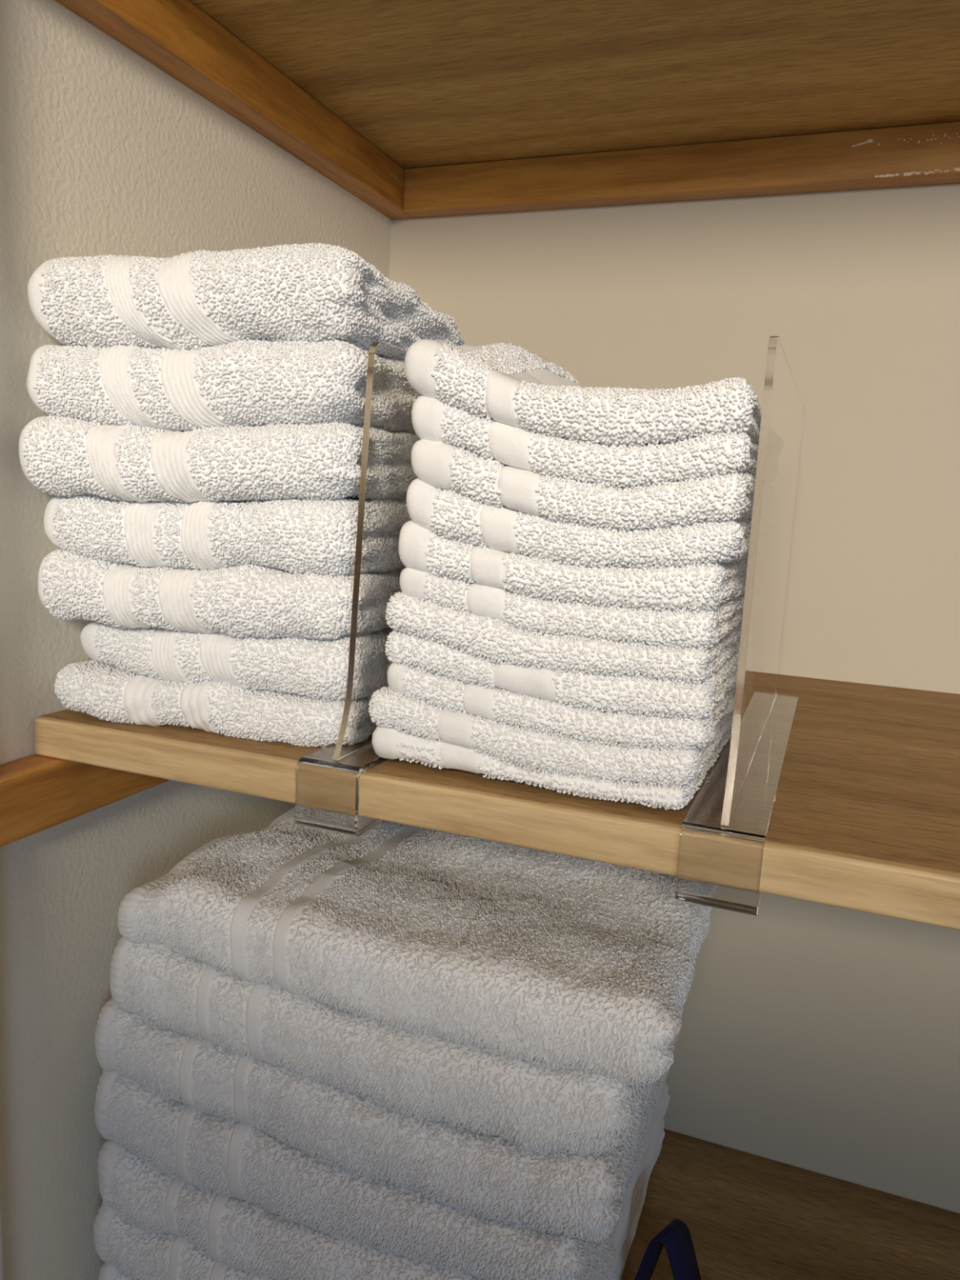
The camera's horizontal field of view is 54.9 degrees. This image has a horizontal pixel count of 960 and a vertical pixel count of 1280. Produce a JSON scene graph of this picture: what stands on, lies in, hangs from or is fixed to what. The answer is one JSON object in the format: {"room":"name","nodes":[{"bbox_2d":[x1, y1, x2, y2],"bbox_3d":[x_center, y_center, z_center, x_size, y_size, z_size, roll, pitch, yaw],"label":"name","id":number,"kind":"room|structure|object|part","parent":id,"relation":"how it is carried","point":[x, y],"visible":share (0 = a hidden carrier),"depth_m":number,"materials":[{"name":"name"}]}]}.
{"room":"linen closet","nodes":[
{"label":"linen closet","id":0,"kind":"room"},
{"bbox_2d":[0,0,391,1279],"bbox_3d":[-0.214,-0.011,0.641,0.100,1.950,0.430,6,9,21],"label":"wall","id":1,"kind":"structure","parent":0,"point":[104,150],"depth_m":0.50,"materials":[{"name":"beige paint"}]},
{"bbox_2d":[0,754,170,847],"bbox_3d":[-0.160,0.055,0.629,0.021,0.033,0.428,6,9,21],"label":"cleat","id":2,"kind":"object","parent":1,"relation":"attached to","point":[38,793],"visible":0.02,"depth_m":0.46,"materials":[{"name":"orange wood"}]},
{"bbox_2d":[56,0,412,219],"bbox_3d":[-0.141,-0.339,0.568,0.020,0.033,0.428,6,9,21],"label":"cleat","id":3,"kind":"object","parent":1,"relation":"attached to","point":[177,37],"visible":0.95,"depth_m":0.55,"materials":[{"name":"orange wood"}]},
{"bbox_2d":[389,182,959,1213],"bbox_3d":[0.384,0.010,0.696,1.180,1.950,0.100,6,9,21],"label":"wall","id":4,"kind":"structure","parent":0,"point":[824,1039],"depth_m":0.70,"materials":[{"name":"beige paint"}]},
{"bbox_2d":[34,674,959,929],"bbox_3d":[0.295,0.075,0.478,0.977,0.019,0.383,6,9,21],"label":"closet shelf","id":5,"kind":"object","parent":4,"relation":"attached to","point":[865,816],"visible":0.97,"depth_m":0.40,"materials":[{"name":"brown wood"}]},
{"bbox_2d":[54,659,345,747],"bbox_3d":[-0.108,0.022,0.534,0.168,0.030,0.201,6,9,21],"label":"hand towel","id":6,"kind":"object","parent":5,"relation":"on","point":[102,691],"visible":0.54,"depth_m":0.45,"materials":[{"name":"white fabric"}]},
{"bbox_2d":[80,621,350,701],"bbox_3d":[-0.101,-0.001,0.530,0.159,0.035,0.187,6,9,21],"label":"hand towel","id":7,"kind":"object","parent":6,"relation":"on","point":[317,668],"visible":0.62,"depth_m":0.45,"materials":[{"name":"white fabric"}]},
{"bbox_2d":[37,548,354,639],"bbox_3d":[-0.109,-0.031,0.522,0.176,0.038,0.204,6,9,21],"label":"hand towel","id":8,"kind":"object","parent":7,"relation":"on","point":[246,601],"visible":0.58,"depth_m":0.44,"materials":[{"name":"white fabric"}]},
{"bbox_2d":[44,493,359,576],"bbox_3d":[-0.107,-0.062,0.516,0.170,0.042,0.194,6,9,21],"label":"hand towel","id":9,"kind":"object","parent":8,"relation":"on","point":[298,536],"visible":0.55,"depth_m":0.43,"materials":[{"name":"white fabric"}]},
{"bbox_2d":[18,414,363,502],"bbox_3d":[-0.111,-0.095,0.507,0.175,0.043,0.210,6,9,21],"label":"hand towel","id":10,"kind":"object","parent":9,"relation":"on","point":[60,456],"visible":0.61,"depth_m":0.43,"materials":[{"name":"white fabric"}]},
{"bbox_2d":[26,339,368,431],"bbox_3d":[-0.108,-0.130,0.501,0.168,0.046,0.194,6,9,21],"label":"hand towel","id":11,"kind":"object","parent":10,"relation":"on","point":[244,383],"visible":0.66,"depth_m":0.42,"materials":[{"name":"white fabric"}]},
{"bbox_2d":[27,242,465,351],"bbox_3d":[-0.108,-0.168,0.492,0.169,0.050,0.185,6,9,21],"label":"hand towel","id":12,"kind":"object","parent":11,"relation":"on","point":[309,292],"visible":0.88,"depth_m":0.42,"materials":[{"name":"white fabric"}]},
{"bbox_2d":[294,341,422,836],"bbox_3d":[-0.012,-0.038,0.527,0.030,0.215,0.287,6,9,21],"label":"divider","id":13,"kind":"object","parent":5,"relation":"on","point":[326,793],"visible":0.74,"depth_m":0.41,"materials":[{"name":"clear plastic"}]},
{"bbox_3d":[-0.007,-0.054,0.525,0.010,0.183,0.276,6,9,21],"label":"panel","id":14,"kind":"part","parent":13,"relation":"part of","materials":[{"name":"clear plastic"}]},
{"bbox_2d":[372,725,732,810],"bbox_3d":[0.043,0.045,0.456,0.148,0.019,0.147,6,9,21],"label":"washcloth","id":15,"kind":"object","parent":5,"relation":"on","point":[390,744],"visible":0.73,"depth_m":0.39,"materials":[{"name":"white fabric"}]},
{"bbox_2d":[368,686,733,786],"bbox_3d":[0.044,0.034,0.455,0.151,0.028,0.150,6,9,21],"label":"washcloth","id":16,"kind":"object","parent":15,"relation":"on","point":[553,753],"visible":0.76,"depth_m":0.39,"materials":[{"name":"white fabric"}]},
{"bbox_2d":[386,662,736,750],"bbox_3d":[0.049,0.020,0.448,0.148,0.025,0.143,6,9,21],"label":"washcloth","id":17,"kind":"object","parent":16,"relation":"on","point":[509,708],"visible":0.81,"depth_m":0.39,"materials":[{"name":"white fabric"}]},
{"bbox_2d":[384,630,739,720],"bbox_3d":[0.050,0.006,0.449,0.152,0.026,0.150,6,9,21],"label":"washcloth","id":18,"kind":"object","parent":17,"relation":"on","point":[633,695],"visible":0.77,"depth_m":0.38,"materials":[{"name":"white fabric"}]},
{"bbox_2d":[385,591,742,684],"bbox_3d":[0.051,-0.009,0.447,0.146,0.028,0.151,6,9,21],"label":"washcloth","id":19,"kind":"object","parent":18,"relation":"on","point":[495,640],"visible":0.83,"depth_m":0.38,"materials":[{"name":"white fabric"}]},
{"bbox_2d":[400,567,744,650],"bbox_3d":[0.053,-0.021,0.442,0.144,0.025,0.143,6,9,21],"label":"washcloth","id":20,"kind":"object","parent":19,"relation":"on","point":[702,629],"visible":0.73,"depth_m":0.38,"materials":[{"name":"white fabric"}]},
{"bbox_2d":[398,520,748,613],"bbox_3d":[0.054,-0.038,0.439,0.145,0.031,0.146,6,9,21],"label":"washcloth","id":21,"kind":"object","parent":20,"relation":"on","point":[708,587],"visible":0.78,"depth_m":0.38,"materials":[{"name":"white fabric"}]},
{"bbox_2d":[406,477,751,568],"bbox_3d":[0.058,-0.055,0.437,0.142,0.034,0.150,6,9,21],"label":"washcloth","id":22,"kind":"object","parent":21,"relation":"on","point":[449,513],"visible":0.73,"depth_m":0.37,"materials":[{"name":"white fabric"}]},
{"bbox_2d":[411,439,755,532],"bbox_3d":[0.059,-0.070,0.430,0.141,0.034,0.144,6,9,21],"label":"washcloth","id":23,"kind":"object","parent":22,"relation":"on","point":[729,496],"visible":0.74,"depth_m":0.36,"materials":[{"name":"white fabric"}]},
{"bbox_2d":[411,395,758,490],"bbox_3d":[0.060,-0.087,0.430,0.143,0.037,0.149,6,9,21],"label":"washcloth","id":24,"kind":"object","parent":23,"relation":"on","point":[433,420],"visible":0.75,"depth_m":0.36,"materials":[{"name":"white fabric"}]},
{"bbox_2d":[404,338,761,448],"bbox_3d":[0.060,-0.112,0.428,0.145,0.054,0.153,6,9,21],"label":"washcloth","id":25,"kind":"object","parent":24,"relation":"on","point":[509,384],"visible":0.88,"depth_m":0.36,"materials":[{"name":"white fabric"}]},
{"bbox_2d":[675,336,804,915],"bbox_3d":[0.146,-0.021,0.467,0.030,0.215,0.287,6,9,21],"label":"divider","id":26,"kind":"object","parent":5,"relation":"on","point":[724,829],"visible":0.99,"depth_m":0.37,"materials":[{"name":"clear plastic"}]},
{"bbox_3d":[0.148,-0.037,0.467,0.003,0.183,0.276,6,9,21],"label":"panel","id":27,"kind":"part","parent":26,"relation":"part of","materials":[{"name":"clear plastic"}]},
{"bbox_2d":[189,0,959,169],"bbox_3d":[0.315,-0.318,0.416,0.977,0.019,0.383,6,9,21],"label":"closet shelf","id":28,"kind":"object","parent":4,"relation":"attached to","point":[426,83],"visible":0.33,"depth_m":0.55,"materials":[{"name":"brown wood"}]},
{"bbox_2d":[403,121,959,217],"bbox_3d":[0.388,-0.315,0.585,0.959,0.033,0.020,6,9,21],"label":"cleat","id":29,"kind":"object","parent":4,"relation":"attached to","point":[926,154],"visible":1,"depth_m":0.66,"materials":[{"name":"orange wood"}]},
{"bbox_2d":[621,1128,959,1279],"bbox_3d":[0.275,0.470,0.540,0.977,0.019,0.383,6,9,21],"label":"closet shelf","id":30,"kind":"object","parent":4,"relation":"attached to","point":[747,1216],"visible":0.25,"depth_m":0.69,"materials":[{"name":"brown wood"}]},
{"bbox_2d":[613,1118,665,1279],"bbox_3d":[-0.038,0.407,0.653,0.281,0.038,0.343,6,9,21],"label":"bath towel","id":31,"kind":"object","parent":30,"relation":"on","point":[638,1204],"visible":0.06,"depth_m":0.66,"materials":[{"name":"white fabric"}]},
{"bbox_2d":[97,1082,670,1279],"bbox_3d":[-0.034,0.375,0.646,0.287,0.042,0.348,6,9,21],"label":"bath towel","id":32,"kind":"object","parent":31,"relation":"on","point":[107,1272],"visible":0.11,"depth_m":0.65,"materials":[{"name":"white fabric"}]},
{"bbox_2d":[93,1068,669,1279],"bbox_3d":[-0.032,0.341,0.641,0.290,0.051,0.350,6,9,21],"label":"bath towel","id":33,"kind":"object","parent":32,"relation":"on","point":[142,1255],"visible":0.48,"depth_m":0.52,"materials":[{"name":"white fabric"}]},
{"bbox_2d":[97,1017,681,1279],"bbox_3d":[-0.028,0.300,0.634,0.287,0.054,0.347,6,9,21],"label":"bath towel","id":34,"kind":"object","parent":33,"relation":"on","point":[243,1233],"visible":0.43,"depth_m":0.49,"materials":[{"name":"white fabric"}]},
{"bbox_2d":[93,1069,595,1279],"bbox_3d":[-0.026,0.262,0.629,0.291,0.059,0.347,6,9,21],"label":"bath towel","id":35,"kind":"object","parent":34,"relation":"on","point":[191,1145],"visible":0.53,"depth_m":0.47,"materials":[{"name":"white fabric"}]},
{"bbox_2d":[94,997,653,1242],"bbox_3d":[-0.020,0.222,0.620,0.304,0.055,0.350,6,9,21],"label":"bath towel","id":36,"kind":"object","parent":35,"relation":"on","point":[490,1175],"visible":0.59,"depth_m":0.45,"materials":[{"name":"white fabric"}]},
{"bbox_2d":[110,936,646,1155],"bbox_3d":[-0.011,0.181,0.610,0.294,0.058,0.346,6,9,21],"label":"bath towel","id":37,"kind":"object","parent":36,"relation":"on","point":[535,1106],"visible":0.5,"depth_m":0.45,"materials":[{"name":"white fabric"}]},
{"bbox_2d":[117,807,711,1084],"bbox_3d":[0.004,0.141,0.600,0.303,0.055,0.347,6,9,21],"label":"bath towel","id":38,"kind":"object","parent":37,"relation":"on","point":[561,961],"visible":0.72,"depth_m":0.47,"materials":[{"name":"white fabric"}]},
{"bbox_2d":[634,1218,701,1279],"bbox_3d":[0.120,0.405,0.584,0.056,0.078,0.033,9,11,34],"label":"strap loop","id":39,"kind":"object","parent":30,"relation":"on","point":[676,1237],"visible":1,"depth_m":0.58,"materials":[{"name":"blue fabric"}]},
{"bbox_3d":[-0.938,-0.348,0.618,1.300,2.550,0.070,6,9,21],"label":"wall","id":40,"kind":"structure","parent":0,"visible":0},
{"bbox_2d":[0,1208,2,1279],"bbox_3d":[-0.293,0.021,0.406,0.124,1.950,0.071,6,9,21],"label":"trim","id":41,"kind":"structure","parent":40,"relation":"attached to","point":[1,1256],"depth_m":0.46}
]}

